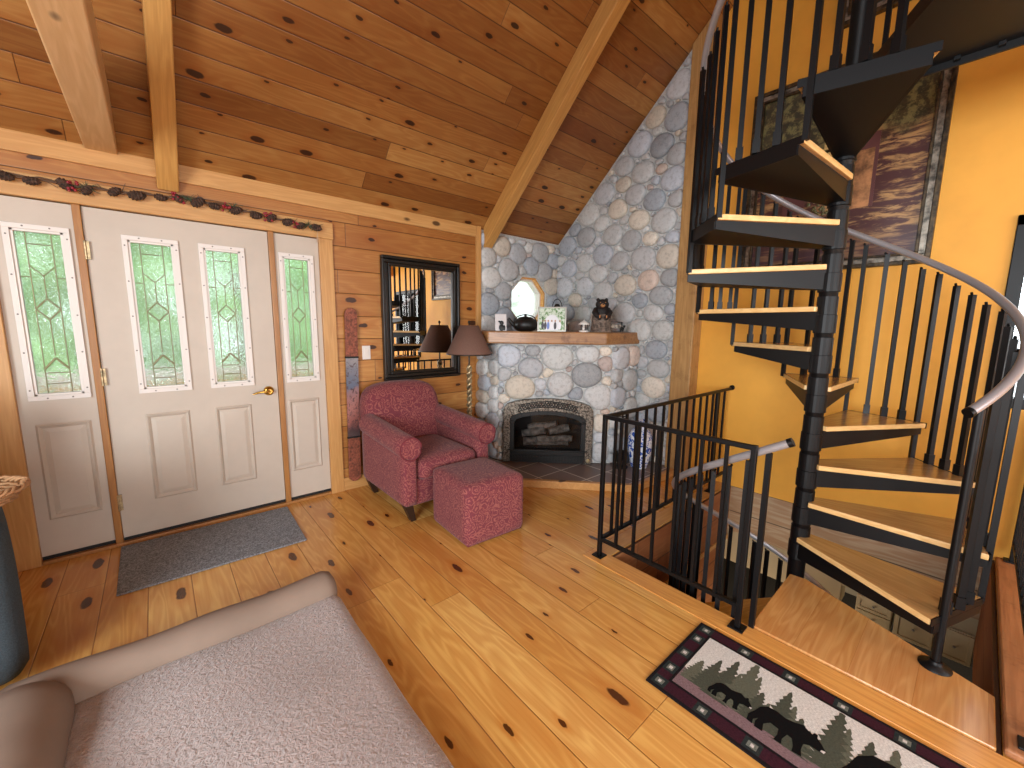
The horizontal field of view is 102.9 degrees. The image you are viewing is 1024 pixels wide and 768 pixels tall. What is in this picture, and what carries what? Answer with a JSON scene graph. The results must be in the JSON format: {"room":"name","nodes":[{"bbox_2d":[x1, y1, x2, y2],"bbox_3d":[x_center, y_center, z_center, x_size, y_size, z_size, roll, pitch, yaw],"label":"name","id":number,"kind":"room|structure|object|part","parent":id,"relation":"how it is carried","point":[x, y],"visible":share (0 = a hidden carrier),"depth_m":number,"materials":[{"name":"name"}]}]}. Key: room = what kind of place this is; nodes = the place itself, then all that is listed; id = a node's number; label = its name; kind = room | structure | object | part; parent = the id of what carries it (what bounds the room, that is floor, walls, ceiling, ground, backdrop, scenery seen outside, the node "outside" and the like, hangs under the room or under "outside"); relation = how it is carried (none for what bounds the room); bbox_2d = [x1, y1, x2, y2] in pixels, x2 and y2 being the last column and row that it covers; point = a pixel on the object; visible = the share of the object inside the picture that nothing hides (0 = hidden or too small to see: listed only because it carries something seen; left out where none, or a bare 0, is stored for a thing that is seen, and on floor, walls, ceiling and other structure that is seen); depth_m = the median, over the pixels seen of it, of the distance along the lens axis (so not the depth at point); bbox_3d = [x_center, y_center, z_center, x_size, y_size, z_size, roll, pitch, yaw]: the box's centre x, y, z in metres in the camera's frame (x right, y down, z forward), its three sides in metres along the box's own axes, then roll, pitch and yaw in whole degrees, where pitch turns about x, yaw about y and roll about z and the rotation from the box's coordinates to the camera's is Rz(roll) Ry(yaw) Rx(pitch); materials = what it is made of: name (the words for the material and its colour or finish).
{"room":"living room","nodes":[
{"label":"living room","id":0,"kind":"room"},
{"bbox_2d":[0,149,475,561],"bbox_3d":[-2.325,-0.099,2.631,5.130,2.800,0.160,-6,11,-41],"label":"wall","id":1,"kind":"structure","parent":0,"point":[359,242],"depth_m":3.37,"materials":[{"name":"brown wood"}]},
{"bbox_2d":[0,304,41,571],"bbox_3d":[-2.746,0.041,2.161,0.140,2.045,0.022,-6,11,-41],"label":"trim","id":2,"kind":"structure","parent":1,"relation":"attached to","point":[19,514],"depth_m":2.23,"materials":[{"name":"brown wood"}]},
{"bbox_2d":[0,195,115,559],"bbox_3d":[-2.598,0.011,2.329,0.307,2.018,0.060,-6,11,-41],"label":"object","id":3,"kind":"structure","parent":1,"relation":"in","point":[42,302],"depth_m":2.31,"materials":[{"name":"beige paint"}]},
{"bbox_3d":[-2.580,-0.386,2.274,0.245,0.953,0.046,-6,11,-41],"label":"glass frame","id":4,"kind":"part","parent":3,"relation":"part of","materials":[{"name":"green glass"}]},
{"bbox_3d":[-2.587,-0.387,2.282,0.193,0.901,0.001,-6,11,-41],"label":"patterned glass","id":5,"kind":"part","parent":3,"relation":"part of","materials":[{"name":"green glass"}]},
{"bbox_2d":[71,204,123,543],"bbox_3d":[-2.484,0.002,2.459,0.035,2.045,0.112,-6,11,-41],"label":"trim","id":6,"kind":"structure","parent":1,"relation":"attached to","point":[75,208],"depth_m":2.40,"materials":[{"name":"brown wood"}]},
{"bbox_2d":[0,170,322,242],"bbox_3d":[-2.163,-1.082,2.427,1.976,0.207,0.060,-6,11,-41],"label":"garland","id":7,"kind":"object","parent":1,"relation":"attached to","point":[196,202],"visible":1,"depth_m":2.43,"materials":[{"name":"brown plant"}]},
{"bbox_2d":[0,169,332,239],"bbox_3d":[-2.337,-1.074,2.346,2.505,0.120,0.028,-6,11,-41],"label":"trim","id":8,"kind":"structure","parent":1,"relation":"attached to","point":[149,205],"depth_m":2.47,"materials":[{"name":"brown wood"}]},
{"bbox_2d":[81,206,285,540],"bbox_3d":[-2.096,-0.041,2.731,0.925,2.018,0.107,-6,11,-41],"label":"door","id":9,"kind":"structure","parent":1,"relation":"in","point":[183,309],"depth_m":2.69,"materials":[{"name":"beige paint"}]},
{"bbox_3d":[-2.231,-0.425,2.575,0.262,0.953,0.046,-6,11,-41],"label":"glass frame","id":10,"kind":"part","parent":9,"relation":"part of","materials":[{"name":"green glass"}]},
{"bbox_3d":[-2.238,-0.426,2.583,0.210,0.901,0.001,-6,11,-41],"label":"patterned glass","id":11,"kind":"part","parent":9,"relation":"part of","materials":[{"name":"green glass"}]},
{"bbox_3d":[-1.960,-0.455,2.809,0.254,0.953,0.046,-6,11,-41],"label":"glass frame","id":12,"kind":"part","parent":9,"relation":"part of","materials":[{"name":"green glass"}]},
{"bbox_3d":[-1.967,-0.456,2.817,0.202,0.901,0.001,-6,11,-41],"label":"patterned glass","id":13,"kind":"part","parent":9,"relation":"part of","materials":[{"name":"green glass"}]},
{"bbox_3d":[-1.807,0.056,2.970,0.141,0.068,0.062,-6,11,-41],"label":"lever handle","id":14,"kind":"part","parent":9,"relation":"part of","materials":[{"name":"gold metal"}]},
{"bbox_2d":[42,491,331,565],"bbox_3d":[-2.134,0.964,2.908,1.600,0.022,0.120,-6,11,-41],"label":"trim","id":15,"kind":"structure","parent":1,"relation":"attached to","point":[192,526],"depth_m":2.73,"materials":[{"name":"brown wood"}]},
{"bbox_2d":[0,128,475,236],"bbox_3d":[-2.273,-1.292,2.375,5.075,0.105,0.020,-6,11,-41],"label":"wooden beam","id":16,"kind":"structure","parent":1,"relation":"attached to","point":[10,140],"depth_m":2.66,"materials":[{"name":"brown wood"}]},
{"bbox_2d":[267,231,291,501],"bbox_3d":[-1.763,-0.078,3.081,0.036,2.045,0.112,-6,11,-41],"label":"trim","id":17,"kind":"structure","parent":1,"relation":"attached to","point":[270,238],"depth_m":3.03,"materials":[{"name":"brown wood"}]},
{"bbox_2d":[273,233,330,499],"bbox_3d":[-1.620,-0.098,3.172,0.302,2.018,0.060,-6,11,-41],"label":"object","id":18,"kind":"structure","parent":1,"relation":"in","point":[296,257],"depth_m":3.15,"materials":[{"name":"beige paint"}]},
{"bbox_3d":[-1.625,-0.494,3.112,0.183,0.901,0.001,-6,11,-41],"label":"patterned glass","id":19,"kind":"part","parent":18,"relation":"part of","materials":[{"name":"green glass"}]},
{"bbox_3d":[-1.617,-0.493,3.104,0.235,0.953,0.046,-6,11,-41],"label":"glass frame","id":20,"kind":"part","parent":18,"relation":"part of","materials":[{"name":"green glass"}]},
{"bbox_2d":[318,238,344,493],"bbox_3d":[-1.447,-0.103,3.280,0.100,2.045,0.022,-6,11,-41],"label":"trim","id":21,"kind":"structure","parent":1,"relation":"attached to","point":[326,264],"depth_m":3.26,"materials":[{"name":"brown wood"}]},
{"bbox_2d":[344,308,360,480],"bbox_3d":[-1.323,0.105,3.391,0.106,1.455,0.022,-5,10,-41],"label":"wall hanging","id":22,"kind":"object","parent":1,"relation":"attached to","point":[350,315],"visible":1,"depth_m":3.38,"materials":[{"name":"fabric"}]},
{"bbox_3d":[-1.323,0.112,3.393,0.100,0.670,0.016,-5,10,-41],"label":"painted panel","id":23,"kind":"part","parent":22,"relation":"part of","materials":[{"name":"fabric"}]},
{"bbox_2d":[344,474,368,490],"bbox_3d":[-0.904,0.793,3.899,1.375,0.110,0.016,-6,11,-41],"label":"trim","id":24,"kind":"structure","parent":1,"relation":"attached to","point":[349,484],"depth_m":3.51,"materials":[{"name":"brown wood"}]},
{"bbox_2d":[362,346,370,359],"bbox_3d":[-1.232,-0.266,3.452,0.070,0.116,0.012,-6,11,-41],"label":"light switch","id":25,"kind":"object","parent":1,"relation":"attached to","point":[365,349],"visible":1,"depth_m":3.45,"materials":[{"name":"white plastic"}]},
{"bbox_2d":[380,254,459,380],"bbox_3d":[-0.813,-0.586,3.742,0.780,1.074,0.045,-6,11,-41],"label":"wall mirror","id":26,"kind":"object","parent":1,"relation":"attached to","point":[420,298],"visible":0.98,"depth_m":3.71,"materials":[{"name":"black mirror"}]},
{"bbox_2d":[391,266,451,370],"bbox_3d":[-0.818,-0.587,3.748,0.620,0.914,0.016,-6,11,-41],"label":"mirror glass","id":27,"kind":"object","parent":26,"relation":"attached to","point":[421,296],"depth_m":3.73,"materials":[{"name":"mirror"}]},
{"bbox_2d":[475,226,480,417],"bbox_3d":[-0.346,-0.385,4.199,0.055,2.370,0.030,-6,11,-41],"label":"trim","id":28,"kind":"structure","parent":1,"relation":"attached to","point":[478,228],"depth_m":4.10,"materials":[{"name":"brown wood"}]},
{"bbox_2d":[0,0,733,244],"bbox_3d":[0.695,-2.682,-0.154,6.700,3.941,7.870,-6,11,-41],"label":"ceiling","id":29,"kind":"structure","parent":0,"point":[430,108],"depth_m":2.73,"materials":[{"name":"brown wood"}]},
{"bbox_2d":[26,0,116,153],"bbox_3d":[0.086,-1.021,-0.451,0.135,0.250,7.347,-6,11,-41],"label":"tie beam","id":30,"kind":"structure","parent":29,"relation":"attached to","point":[67,29],"depth_m":1.54,"materials":[{"name":"brown wood"}]},
{"bbox_2d":[141,0,178,191],"bbox_3d":[-0.932,-2.729,0.941,0.105,3.513,3.550,-6,11,-41],"label":"rafter","id":31,"kind":"object","parent":29,"relation":"attached to","point":[157,14],"visible":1,"depth_m":2.13,"materials":[{"name":"brown wood"}]},
{"bbox_2d":[484,0,630,247],"bbox_3d":[0.936,-2.921,2.554,0.105,3.543,3.550,-6,11,-41],"label":"rafter","id":32,"kind":"object","parent":29,"relation":"attached to","point":[609,13],"visible":1,"depth_m":3.27,"materials":[{"name":"brown wood"}]},
{"bbox_2d":[0,475,1023,767],"bbox_3d":[0.625,1.517,0.393,6.400,0.300,7.420,-6,11,-41],"label":"floor","id":33,"kind":"structure","parent":0,"point":[518,648],"depth_m":1.96,"materials":[{"name":"brown wood"}]},
{"bbox_2d":[0,507,29,685],"bbox_3d":[-2.368,0.638,1.392,0.800,1.010,0.824,7,10,36],"label":"vase","id":34,"kind":"object","parent":33,"relation":"on","point":[14,647],"visible":0.99,"depth_m":1.50,"materials":[{"name":"blue stone"}]},
{"bbox_2d":[0,475,30,506],"bbox_3d":[-1.995,0.417,1.500,0.302,0.069,0.300,-6,11,-41],"label":"wicker basket","id":35,"kind":"object","parent":34,"relation":"on","point":[9,493],"visible":1,"depth_m":1.57,"materials":[{"name":"brown wicker"}]},
{"bbox_2d":[116,506,306,595],"bbox_3d":[-1.876,1.015,2.603,0.925,0.011,0.635,-6,11,-41],"label":"door mat","id":36,"kind":"object","parent":33,"relation":"on","point":[145,564],"visible":1,"depth_m":2.54,"materials":[{"name":"grey carpet"}]},
{"bbox_2d":[0,571,453,767],"bbox_3d":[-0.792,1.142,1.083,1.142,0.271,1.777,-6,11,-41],"label":"sofa","id":37,"kind":"object","parent":33,"relation":"on","point":[286,676],"visible":1,"depth_m":1.37,"materials":[{"name":"beige fabric"}]},
{"bbox_2d":[359,379,495,521],"bbox_3d":[-0.746,0.466,3.331,0.816,0.920,0.947,-6,11,-41],"label":"armchair","id":38,"kind":"object","parent":33,"relation":"on","point":[407,434],"visible":0.9,"depth_m":3.19,"materials":[{"name":"red fabric"}]},
{"bbox_3d":[-1.170,0.848,3.418,0.090,0.130,0.063,-6,11,-41],"label":"leg","id":39,"kind":"part","parent":38,"relation":"part of","materials":[{"name":"black wood"}]},
{"bbox_3d":[-0.942,0.546,3.069,0.164,0.551,0.792,-6,11,-41],"label":"arm","id":40,"kind":"part","parent":38,"relation":"part of"},
{"bbox_3d":[-0.954,0.261,3.546,0.700,0.580,0.306,-6,11,-41],"label":"backrest","id":41,"kind":"part","parent":38,"relation":"part of","materials":[{"name":"red fabric"}]},
{"bbox_3d":[-0.738,0.923,2.926,0.090,0.130,0.063,-6,11,-41],"label":"leg","id":42,"kind":"part","parent":38,"relation":"part of","materials":[{"name":"black wood"}]},
{"bbox_3d":[-0.716,0.709,3.328,0.700,0.200,0.720,-6,11,-41],"label":"seat","id":43,"kind":"part","parent":38,"relation":"part of","materials":[{"name":"red fabric"}]},
{"bbox_2d":[415,434,475,478],"bbox_3d":[-0.661,0.560,3.245,0.500,0.200,0.640,-6,11,-41],"label":"seat cushion","id":44,"kind":"object","parent":38,"relation":"on","point":[438,450],"depth_m":3.09,"materials":[{"name":"red fabric"}]},
{"bbox_3d":[-0.451,0.492,3.492,0.164,0.551,0.792,-6,11,-41],"label":"arm","id":45,"kind":"part","parent":38,"relation":"part of"},
{"bbox_2d":[446,321,491,415],"bbox_3d":[-0.404,0.130,3.859,0.428,1.445,0.428,-6,11,-41],"label":"floor lamp","id":46,"kind":"object","parent":33,"relation":"on","point":[468,340],"visible":0.59,"depth_m":3.67,"materials":[{"name":"brown fabric"}]},
{"bbox_3d":[-0.399,-0.281,3.801,0.428,0.010,0.428,-6,11,-41],"label":"shade trim","id":47,"kind":"part","parent":46,"relation":"part of","materials":[{"name":"brown fabric"}]},
{"bbox_3d":[-0.397,-0.410,3.782,0.424,0.265,0.424,-6,11,-41],"label":"lamp shade","id":48,"kind":"part","parent":46,"relation":"part of","materials":[{"name":"brown fabric"}]},
{"bbox_2d":[433,457,522,546],"bbox_3d":[-0.242,0.793,2.850,0.470,0.429,0.490,-6,10,-37],"label":"ottoman","id":49,"kind":"object","parent":33,"relation":"on","point":[477,500],"visible":1,"depth_m":2.67,"materials":[{"name":"red fabric"}]},
{"bbox_2d":[488,456,673,491],"bbox_3d":[0.533,0.805,4.081,1.380,0.066,1.628,-6,11,-41],"label":"hearth","id":50,"kind":"object","parent":33,"relation":"on","point":[535,474],"visible":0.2,"depth_m":3.72,"materials":[{"name":"tile"}]},
{"bbox_2d":[475,343,639,462],"bbox_3d":[0.451,0.163,4.211,1.232,1.170,1.184,-6,11,-41],"label":"stone fireplace","id":51,"kind":"object","parent":50,"relation":"on","point":[604,378],"visible":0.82,"depth_m":3.94,"materials":[{"name":"grey stone"}]},
{"bbox_2d":[503,398,592,463],"bbox_3d":[0.358,0.436,4.154,0.870,0.641,0.378,1,8,4],"label":"gas fireplace insert","id":52,"kind":"object","parent":51,"relation":"in","point":[544,430],"visible":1,"depth_m":4.02,"materials":[{"name":"grey metal"}]},
{"bbox_2d":[510,454,583,463],"bbox_3d":[0.344,0.738,4.047,0.730,0.074,0.056,1,8,4],"label":"grille","id":53,"kind":"object","parent":52,"relation":"attached to","point":[544,458],"depth_m":4.02,"materials":[{"name":"black metal"}]},
{"bbox_3d":[0.347,0.481,4.009,0.780,0.445,0.078,1,8,4],"label":"glass door frame","id":54,"kind":"part","parent":52,"relation":"part of","materials":[{"name":"black metal"}]},
{"bbox_2d":[518,401,577,412],"bbox_3d":[0.348,0.222,3.941,0.582,0.112,0.010,1,8,4],"label":"vent grille","id":55,"kind":"object","parent":52,"relation":"attached to","point":[523,406],"depth_m":3.94,"materials":[{"name":"black metal"}]},
{"bbox_2d":[481,330,638,344],"bbox_3d":[0.409,-0.471,4.100,1.330,0.115,1.150,-6,11,-41],"label":"mantel shelf","id":56,"kind":"object","parent":51,"relation":"on","point":[491,336],"visible":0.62,"depth_m":3.79,"materials":[{"name":"brown wood"}]},
{"bbox_2d":[495,314,506,330],"bbox_3d":[-0.105,-0.584,3.870,0.110,0.160,0.036,-1,8,-10],"label":"picture frame","id":57,"kind":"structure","parent":56,"relation":"on","point":[500,319],"depth_m":3.87,"materials":[{"name":"grey paper"}]},
{"bbox_2d":[508,314,536,330],"bbox_3d":[0.120,-0.586,3.883,0.253,0.165,0.235,-5,10,-36],"label":"kettle","id":58,"kind":"object","parent":56,"relation":"on","point":[524,323],"visible":0.94,"depth_m":3.81,"materials":[{"name":"black metal"}]},
{"bbox_2d":[537,307,566,331],"bbox_3d":[0.377,-0.608,3.833,0.268,0.231,0.088,2,8,11],"label":"framed photograph","id":59,"kind":"object","parent":56,"relation":"on","point":[550,319],"visible":1,"depth_m":3.81,"materials":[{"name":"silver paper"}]},
{"bbox_2d":[552,299,561,306],"bbox_3d":[0.445,-0.682,4.039,0.124,0.319,0.124,1,8,4],"label":"metal lantern","id":60,"kind":"object","parent":56,"relation":"on","point":[555,305],"visible":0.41,"depth_m":4.01,"materials":[{"name":"black metal"}]},
{"bbox_2d":[579,320,589,331],"bbox_3d":[0.670,-0.540,3.796,0.104,0.112,0.104,1,8,4],"label":"ornament","id":61,"kind":"object","parent":56,"relation":"on","point":[584,323],"visible":0.98,"depth_m":3.77,"materials":[{"name":"white ceramic"}]},
{"bbox_2d":[590,298,612,331],"bbox_3d":[0.829,-0.634,3.762,0.198,0.312,0.185,1,8,4],"label":"bear figurine","id":62,"kind":"object","parent":56,"relation":"on","point":[601,317],"visible":1,"depth_m":3.72,"materials":[{"name":"black wood"}]},
{"bbox_2d":[611,321,624,331],"bbox_3d":[0.998,-0.546,3.900,0.171,0.102,0.046,1,8,4],"label":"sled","id":63,"kind":"object","parent":56,"relation":"on","point":[613,326],"visible":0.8,"depth_m":3.89,"materials":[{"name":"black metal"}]},
{"bbox_2d":[616,415,628,469],"bbox_3d":[1.047,0.545,3.905,0.147,0.520,0.140,-6,11,-41],"label":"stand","id":64,"kind":"object","parent":50,"relation":"on","point":[622,416],"visible":0.2,"depth_m":3.91,"materials":[{"name":"black metal"}]},
{"bbox_2d":[627,419,651,468],"bbox_3d":[1.233,0.573,3.931,0.236,0.460,0.236,-6,11,-41],"label":"porcelain vase","id":65,"kind":"object","parent":50,"relation":"on","point":[630,443],"visible":0.39,"depth_m":3.86,"materials":[{"name":"ceramic"}]},
{"bbox_2d":[664,13,722,472],"bbox_3d":[1.627,-1.090,3.689,0.158,3.954,0.190,-6,11,-41],"label":"timber post","id":66,"kind":"object","parent":33,"relation":"on","point":[687,326],"visible":0.36,"depth_m":3.69,"materials":[{"name":"brown wood"}]},
{"bbox_2d":[583,548,1023,767],"bbox_3d":[1.462,1.222,1.455,0.125,0.004,2.975,-6,11,-41],"label":"trim","id":67,"kind":"structure","parent":33,"relation":"on","point":[951,742],"depth_m":1.65,"materials":[{"name":"brown wood"}]},
{"bbox_2d":[592,385,758,633],"bbox_3d":[1.488,0.580,2.745,1.876,0.903,0.862,-6,11,-41],"label":"guard railing","id":68,"kind":"object","parent":67,"relation":"on","point":[735,624],"visible":0.91,"depth_m":2.35,"materials":[{"name":"black metal"}]},
{"bbox_3d":[0.538,1.052,2.516,0.066,0.012,0.066,-6,11,-41],"label":"foot plate","id":69,"kind":"part","parent":68,"relation":"part of","materials":[{"name":"black metal"}]},
{"bbox_3d":[0.543,0.619,2.455,0.024,0.886,0.024,-6,11,-41],"label":"post","id":70,"kind":"part","parent":68,"relation":"part of","materials":[{"name":"black metal"}]},
{"bbox_3d":[1.475,0.917,2.792,1.815,0.020,0.806,-6,11,-41],"label":"rail","id":71,"kind":"part","parent":68,"relation":"part of","materials":[{"name":"black metal"}]},
{"bbox_3d":[1.482,0.162,2.684,1.816,0.023,0.808,-6,11,-41],"label":"rail","id":72,"kind":"part","parent":68,"relation":"part of","materials":[{"name":"black metal"}]},
{"bbox_3d":[1.710,0.490,3.460,0.024,0.886,0.024,-6,11,-41],"label":"post","id":73,"kind":"part","parent":68,"relation":"part of","materials":[{"name":"black metal"}]},
{"bbox_3d":[1.062,1.142,1.924,0.066,0.012,0.066,-6,11,-41],"label":"foot plate","id":74,"kind":"part","parent":68,"relation":"part of","materials":[{"name":"black metal"}]},
{"bbox_3d":[1.068,0.710,1.863,0.024,0.886,0.024,-6,11,-41],"label":"post","id":75,"kind":"part","parent":68,"relation":"part of","materials":[{"name":"black metal"}]},
{"bbox_2d":[646,622,965,767],"bbox_3d":[1.186,1.242,1.262,0.490,0.010,1.420,-6,11,-41],"label":"rug","id":76,"kind":"object","parent":33,"relation":"on","point":[779,718],"visible":1,"depth_m":1.49,"materials":[{"name":"multicoloured fabric"}]},
{"bbox_2d":[995,557,1023,763],"bbox_3d":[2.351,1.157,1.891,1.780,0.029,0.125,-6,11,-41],"label":"wooden post","id":77,"kind":"object","parent":33,"relation":"on","point":[1010,630],"visible":0.96,"depth_m":1.73,"materials":[{"name":"brown wood"}]},
{"bbox_2d":[481,230,558,330],"bbox_3d":[0.220,-0.426,4.782,1.574,2.900,0.214,-6,11,-41],"label":"stone wall","id":78,"kind":"structure","parent":0,"point":[510,259],"depth_m":4.35,"materials":[{"name":"grey stone"}]},
{"bbox_2d":[512,277,544,320],"bbox_3d":[0.136,-0.943,4.679,0.534,0.534,0.140,-6,11,-41],"label":"window","id":79,"kind":"structure","parent":78,"relation":"in","point":[527,294],"depth_m":4.74,"materials":[{"name":"brown glass"}]},
{"bbox_3d":[0.109,-0.948,4.708,0.471,0.471,0.001,-6,11,-41],"label":"pane","id":80,"kind":"part","parent":79,"relation":"part of","materials":[{"name":"white glass"}]},
{"bbox_2d":[557,51,691,464],"bbox_3d":[1.072,-1.052,4.466,0.355,4.246,1.940,-6,11,-41],"label":"stone wall","id":81,"kind":"structure","parent":0,"point":[622,248],"depth_m":3.99,"materials":[{"name":"grey stone"}]},
{"bbox_2d":[613,487,730,581],"bbox_3d":[1.289,1.217,3.127,1.790,0.458,0.018,-6,11,-41],"label":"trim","id":82,"kind":"structure","parent":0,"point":[662,536],"depth_m":2.92,"materials":[{"name":"brown wood"}]},
{"bbox_2d":[720,558,972,681],"bbox_3d":[3.125,3.558,3.289,6.800,0.100,6.400,-6,11,-41],"label":"floor","id":83,"kind":"structure","parent":0,"point":[848,599],"depth_m":6.01,"materials":[{"name":"carpet"}]},
{"bbox_2d":[668,0,1023,751],"bbox_3d":[2.009,0.569,1.840,1.479,6.200,2.583,-6,11,-41],"label":"spiral staircase","id":84,"kind":"structure","parent":83,"relation":"on","point":[848,104],"depth_m":1.97,"materials":[{"name":"black metal"}]},
{"bbox_3d":[1.621,1.053,2.493,1.395,1.811,1.123,-1,8,-9],"label":"handrail","id":85,"kind":"part","parent":84,"relation":"part of","materials":[{"name":"silver metal"}]},
{"bbox_3d":[1.138,0.773,1.877,0.022,0.943,0.022,-6,11,-41],"label":"newel post","id":86,"kind":"part","parent":84,"relation":"part of","materials":[{"name":"black metal"}]},
{"bbox_3d":[1.668,-1.151,2.043,1.396,2.370,1.395,-6,11,-41],"label":"handrail","id":87,"kind":"part","parent":84,"relation":"part of","materials":[{"name":"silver metal"}]},
{"bbox_3d":[1.772,0.637,1.627,0.104,1.097,0.104,-6,11,-41],"label":"newel post","id":88,"kind":"part","parent":84,"relation":"part of","materials":[{"name":"black metal"}]},
{"bbox_2d":[845,587,856,596],"bbox_3d":[3.100,2.424,3.095,6.900,2.200,6.400,-6,11,-41],"label":"wall","id":89,"kind":"structure","parent":0,"point":[847,590],"depth_m":6.07,"materials":[{"name":"beige paint"}]},
{"bbox_2d":[664,534,727,584],"bbox_3d":[1.279,1.462,3.170,1.790,0.040,0.060,-6,11,-41],"label":"trim","id":90,"kind":"structure","parent":89,"relation":"attached to","point":[713,546],"depth_m":3.43,"materials":[{"name":"brown wood"}]},
{"bbox_2d":[679,548,715,601],"bbox_3d":[1.255,1.850,3.248,1.790,0.750,0.020,-6,11,-41],"label":"trim","id":91,"kind":"structure","parent":89,"relation":"attached to","point":[710,575],"depth_m":3.66,"materials":[{"name":"brown wood"}]},
{"bbox_2d":[724,529,978,636],"bbox_3d":[2.630,1.566,3.153,0.190,0.290,2.700,-6,11,-41],"label":"trim","id":92,"kind":"structure","parent":89,"relation":"attached to","point":[837,589],"depth_m":3.27,"materials":[{"name":"beige paint"}]},
{"bbox_2d":[855,592,894,630],"bbox_3d":[2.748,1.662,3.077,0.332,0.215,0.200,-6,11,-41],"label":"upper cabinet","id":93,"kind":"object","parent":89,"relation":"attached to","point":[877,613],"visible":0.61,"depth_m":2.97,"materials":[{"name":"beige paint"}]},
{"bbox_3d":[2.639,1.727,2.991,0.018,0.093,0.192,-6,11,-41],"label":"drawer","id":94,"kind":"part","parent":93,"relation":"part of","materials":[{"name":"beige paint"}]},
{"bbox_3d":[2.640,1.625,2.977,0.018,0.102,0.192,-6,11,-41],"label":"drawer","id":95,"kind":"part","parent":93,"relation":"part of","materials":[{"name":"beige paint"}]},
{"bbox_2d":[892,614,933,650],"bbox_3d":[2.887,1.686,2.918,0.332,0.215,0.200,-6,11,-41],"label":"upper cabinet","id":96,"kind":"object","parent":89,"relation":"attached to","point":[904,629],"visible":0.52,"depth_m":2.83,"materials":[{"name":"beige paint"}]},
{"bbox_2d":[942,627,975,667],"bbox_3d":[3.014,1.708,2.774,0.332,0.215,0.167,-6,11,-41],"label":"upper cabinet","id":97,"kind":"object","parent":89,"relation":"attached to","point":[958,647],"visible":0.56,"depth_m":2.66,"materials":[{"name":"beige paint"}]},
{"bbox_2d":[972,560,1001,754],"bbox_3d":[2.298,1.472,1.989,1.790,0.618,0.016,-6,11,-41],"label":"trim","id":98,"kind":"structure","parent":89,"relation":"attached to","point":[985,675],"depth_m":2.03,"materials":[{"name":"brown wood"}]},
{"bbox_2d":[691,0,1023,559],"bbox_3d":[3.676,-1.738,1.491,0.180,5.905,5.800,-6,11,-41],"label":"wall","id":99,"kind":"structure","parent":0,"point":[981,199],"depth_m":2.78,"materials":[{"name":"paint"}]},
{"bbox_2d":[596,481,721,554],"bbox_3d":[1.247,0.979,3.145,1.790,0.004,0.115,-6,11,-41],"label":"trim","id":100,"kind":"structure","parent":99,"relation":"attached to","point":[643,528],"depth_m":2.89,"materials":[{"name":"brown wood"}]},
{"bbox_2d":[782,81,804,142],"bbox_3d":[2.128,-2.045,3.070,0.050,0.404,0.138,-6,11,-41],"label":"framed painting","id":101,"kind":"object","parent":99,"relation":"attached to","point":[794,105],"depth_m":3.08,"materials":[{"name":"paint"}]},
{"bbox_2d":[727,486,994,619],"bbox_3d":[2.630,1.215,3.100,0.200,0.420,2.700,-6,11,-41],"label":"trim","id":102,"kind":"structure","parent":99,"relation":"attached to","point":[779,512],"depth_m":3.10,"materials":[{"name":"brown wood"}]},
{"bbox_2d":[844,0,911,28],"bbox_3d":[2.568,-2.806,2.461,0.050,0.780,0.905,-6,11,-41],"label":"framed painting","id":103,"kind":"object","parent":99,"relation":"attached to","point":[881,4],"visible":0.3,"depth_m":2.69,"materials":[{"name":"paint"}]},
{"bbox_2d":[843,235,922,269],"bbox_3d":[2.516,-0.912,2.766,0.050,0.233,0.408,-6,11,-41],"label":"framed painting","id":104,"kind":"object","parent":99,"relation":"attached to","point":[876,256],"depth_m":2.81,"materials":[{"name":"paint"}]},
{"bbox_2d":[848,66,958,257],"bbox_3d":[2.532,-1.376,2.688,0.050,1.104,0.442,-6,11,-41],"label":"wall tapestry","id":105,"kind":"object","parent":99,"relation":"attached to","point":[899,169],"depth_m":2.65,"materials":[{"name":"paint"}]},
{"bbox_2d":[1003,215,1023,750],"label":"window","id":106,"kind":"structure","parent":99,"relation":"in","point":[1015,279],"depth_m":2.34,"materials":[{"name":"black metal"}]},
{"bbox_3d":[3.002,1.064,2.449,0.066,0.012,0.066,-6,11,-41],"label":"foot plate","id":107,"kind":"part","parent":106,"relation":"part of","materials":[{"name":"black metal"}]},
{"bbox_3d":[2.369,0.691,1.837,1.756,0.908,0.066,-6,11,-41],"label":"guard railing","id":108,"kind":"part","parent":106,"relation":"part of","materials":[{"name":"brown wood"}]},
{"bbox_3d":[3.007,0.620,2.386,0.024,0.908,0.024,-6,11,-41],"label":"post","id":109,"kind":"part","parent":106,"relation":"part of","materials":[{"name":"black metal"}]},
{"bbox_3d":[2.365,1.031,1.885,1.690,0.020,0.020,-6,11,-41],"label":"rail","id":110,"kind":"part","parent":106,"relation":"part of","materials":[{"name":"brown wood"}]},
{"bbox_3d":[1.726,1.206,1.350,0.066,0.012,0.066,-6,11,-41],"label":"foot plate","id":111,"kind":"part","parent":106,"relation":"part of","materials":[{"name":"black metal"}]}
]}

